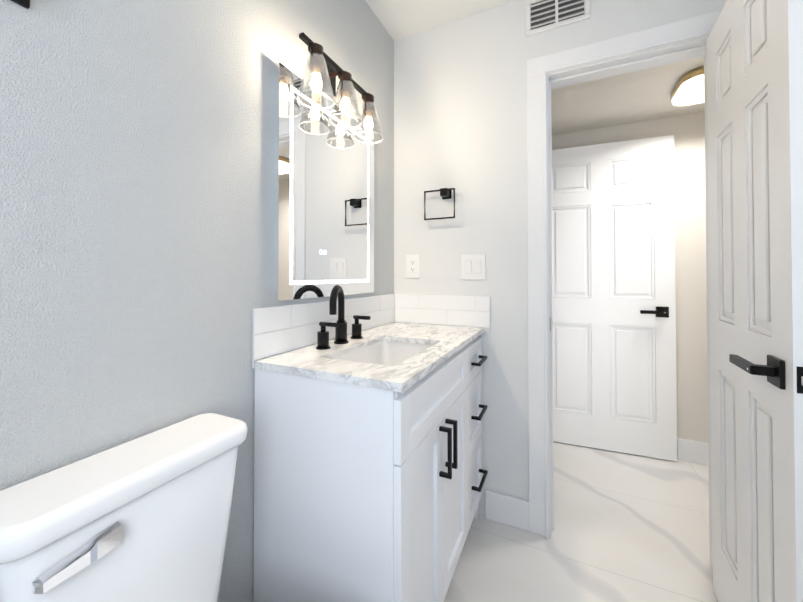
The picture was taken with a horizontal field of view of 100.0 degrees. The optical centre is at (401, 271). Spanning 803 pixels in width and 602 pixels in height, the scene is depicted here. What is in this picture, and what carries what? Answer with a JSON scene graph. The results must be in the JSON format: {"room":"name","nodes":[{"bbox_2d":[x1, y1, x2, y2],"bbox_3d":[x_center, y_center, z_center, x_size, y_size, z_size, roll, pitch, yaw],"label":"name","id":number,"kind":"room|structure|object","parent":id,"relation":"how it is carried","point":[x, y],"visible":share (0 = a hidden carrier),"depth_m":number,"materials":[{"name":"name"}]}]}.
{"room":"bathroom","nodes":[
{"label":"bathroom","id":0,"kind":"room"},
{"bbox_2d":[0,0,393,601],"bbox_3d":[-0.622,-0.058,0.742,0.120,2.440,2.470,0,-1,25],"label":"wall","id":1,"kind":"structure","parent":0,"point":[138,199],"depth_m":0.74,"materials":[{"name":"white paint"}]},
{"bbox_2d":[11,0,29,8],"bbox_3d":[-0.622,-0.496,0.543,0.054,0.098,0.046,0,-1,25],"label":"hanger","id":2,"kind":"object","parent":1,"relation":"attached to","point":[25,3],"visible":1,"depth_m":0.56,"materials":[{"name":"black metal"}]},
{"bbox_2d":[277,62,373,300],"bbox_3d":[-0.268,-0.276,1.312,0.034,0.740,0.590,0,-1,25],"label":"led mirror","id":3,"kind":"object","parent":1,"relation":"attached to","point":[325,212],"visible":0.85,"depth_m":1.22,"materials":[{"name":"white mirror"}]},
{"bbox_2d":[297,32,382,143],"bbox_3d":[-0.226,-0.675,1.254,0.165,0.244,0.451,0,-1,25],"label":"sconce","id":4,"kind":"object","parent":1,"relation":"attached to","point":[324,67],"visible":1,"depth_m":1.21,"materials":[{"name":"clear glass"}]},
{"bbox_2d":[252,294,489,367],"bbox_3d":[-0.006,0.200,1.298,0.514,0.173,0.931,0,-1,25],"label":"backsplash","id":5,"kind":"structure","parent":1,"relation":"attached to","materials":[{"name":"white tile"}]},
{"bbox_2d":[485,490,528,531],"bbox_3d":[0.114,1.092,0.446,1.450,0.132,2.350,0,-1,25],"label":"baseboard","id":6,"kind":"structure","parent":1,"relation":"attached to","point":[507,510],"depth_m":1.55,"materials":[{"name":"white wood"}]},
{"bbox_2d":[365,0,515,40],"bbox_3d":[0.114,-1.322,0.477,1.690,0.080,2.590,0,-1,25],"label":"ceiling","id":7,"kind":"structure","parent":0,"point":[399,19],"depth_m":1.65,"materials":[{"name":"white paint"}]},
{"bbox_2d":[394,0,726,516],"bbox_3d":[0.641,-0.048,1.578,1.690,2.440,0.120,0,-1,25],"label":"wall","id":8,"kind":"structure","parent":0,"point":[460,106],"depth_m":1.62,"materials":[{"name":"white paint"}]},
{"bbox_2d":[406,254,419,277],"bbox_3d":[0.061,-0.027,1.780,0.076,0.124,0.009,0,-1,25],"label":"electrical outlet plate","id":9,"kind":"object","parent":8,"relation":"attached to","point":[412,266],"visible":1,"depth_m":1.78,"materials":[{"name":"white plastic"}]},
{"bbox_2d":[424,188,454,219],"bbox_3d":[0.196,-0.338,1.693,0.160,0.155,0.058,0,-1,25],"label":"towel ring","id":10,"kind":"object","parent":8,"relation":"attached to","point":[445,193],"visible":0.98,"depth_m":1.67,"materials":[{"name":"black metal"}]},
{"bbox_2d":[461,254,485,279],"bbox_3d":[0.349,-0.022,1.642,0.119,0.124,0.012,0,-1,25],"label":"switch plate","id":11,"kind":"object","parent":8,"relation":"attached to","point":[473,266],"visible":1,"depth_m":1.64,"materials":[{"name":"white plastic"}]},
{"bbox_2d":[526,0,589,36],"bbox_3d":[0.690,-1.166,1.496,0.260,0.165,0.019,0,-1,25],"label":"air vent","id":12,"kind":"object","parent":8,"relation":"in","point":[543,15],"visible":1,"depth_m":1.50,"materials":[{"name":"white metal"}]},
{"bbox_2d":[527,10,721,572],"bbox_3d":[0.946,0.100,1.425,0.762,2.141,0.144,0,-1,25],"label":"door frame","id":13,"kind":"structure","parent":8,"relation":"attached to","point":[540,68],"depth_m":1.50,"materials":[{"name":"white wood"}]},
{"bbox_2d":[706,0,802,601],"bbox_3d":[1.004,0.146,0.987,0.148,2.022,0.592,0,-1,25],"label":"bathroom door","id":14,"kind":"structure","parent":8,"relation":"in","point":[755,118],"depth_m":0.90,"materials":[{"name":"white wood"}]},
{"bbox_2d":[444,441,717,601],"bbox_3d":[0.492,1.193,0.836,3.000,0.060,3.620,0,-1,25],"label":"floor","id":15,"kind":"structure","parent":0,"point":[630,527],"depth_m":1.46,"materials":[{"name":"tile"}]},
{"bbox_2d":[0,413,246,601],"bbox_3d":[-0.251,0.751,0.517,0.709,0.816,0.399,0,-1,25],"label":"toilet","id":16,"kind":"object","parent":15,"relation":"on","point":[145,518],"visible":0.98,"depth_m":0.58,"materials":[{"name":"white ceramic"}]},
{"bbox_2d":[252,285,489,601],"bbox_3d":[-0.006,0.609,1.292,0.514,1.119,0.931,0,-1,25],"label":"bathroom vanity","id":17,"kind":"object","parent":15,"relation":"on","point":[369,479],"visible":1,"depth_m":0.94,"materials":[{"name":"white wood"}]},
{"bbox_2d":[254,322,483,392],"bbox_3d":[-0.017,0.276,1.296,0.476,0.021,0.922,0,-1,25],"label":"countertop","id":18,"kind":"structure","parent":17,"relation":"on","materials":[{"name":"stone"}]},
{"bbox_2d":[316,285,370,349],"bbox_3d":[-0.209,0.157,1.246,0.087,0.216,0.259,0,-1,25],"label":"faucet","id":19,"kind":"object","parent":18,"relation":"on","point":[342,342],"depth_m":1.23,"materials":[{"name":"black metal"}]},
{"bbox_2d":[335,341,432,366],"bbox_3d":[-0.048,0.361,1.162,0.315,0.150,0.470,0,-1,25],"label":"sink","id":20,"kind":"object","parent":18,"relation":"in","point":[388,353],"depth_m":1.35,"materials":[{"name":"ceramic"}]},
{"bbox_2d":[551,57,704,135],"bbox_3d":[1.044,-1.032,2.036,3.000,0.080,1.030,0,-1,25],"label":"ceiling","id":21,"kind":"structure","parent":0,"point":[636,96],"depth_m":1.96,"materials":[{"name":"white paint"}]},
{"bbox_2d":[671,67,703,105],"bbox_3d":[1.599,-0.961,1.734,0.300,0.070,0.300,0,-1,25],"label":"light","id":22,"kind":"object","parent":21,"relation":"attached to","point":[688,89],"visible":0.46,"depth_m":1.73,"materials":[{"name":"white glass"}]},
{"bbox_2d":[552,111,707,442],"bbox_3d":[1.238,0.098,2.433,3.000,2.170,0.120,0,-1,25],"label":"wall","id":23,"kind":"structure","parent":0,"point":[687,131],"depth_m":2.11,"materials":[{"name":"white paint"}]},
{"bbox_2d":[552,135,676,460],"bbox_3d":[1.323,0.162,2.247,0.815,2.022,0.100,0,-1,25],"label":"hall door","id":24,"kind":"structure","parent":23,"relation":"in","point":[614,298],"depth_m":2.21,"materials":[{"name":"white wood"}]},
{"bbox_2d":[677,438,708,464],"bbox_3d":[1.210,1.117,2.360,3.000,0.132,0.013,0,-1,25],"label":"baseboard","id":25,"kind":"structure","parent":23,"relation":"attached to","point":[693,451],"depth_m":2.08,"materials":[{"name":"white wood"}]}
]}

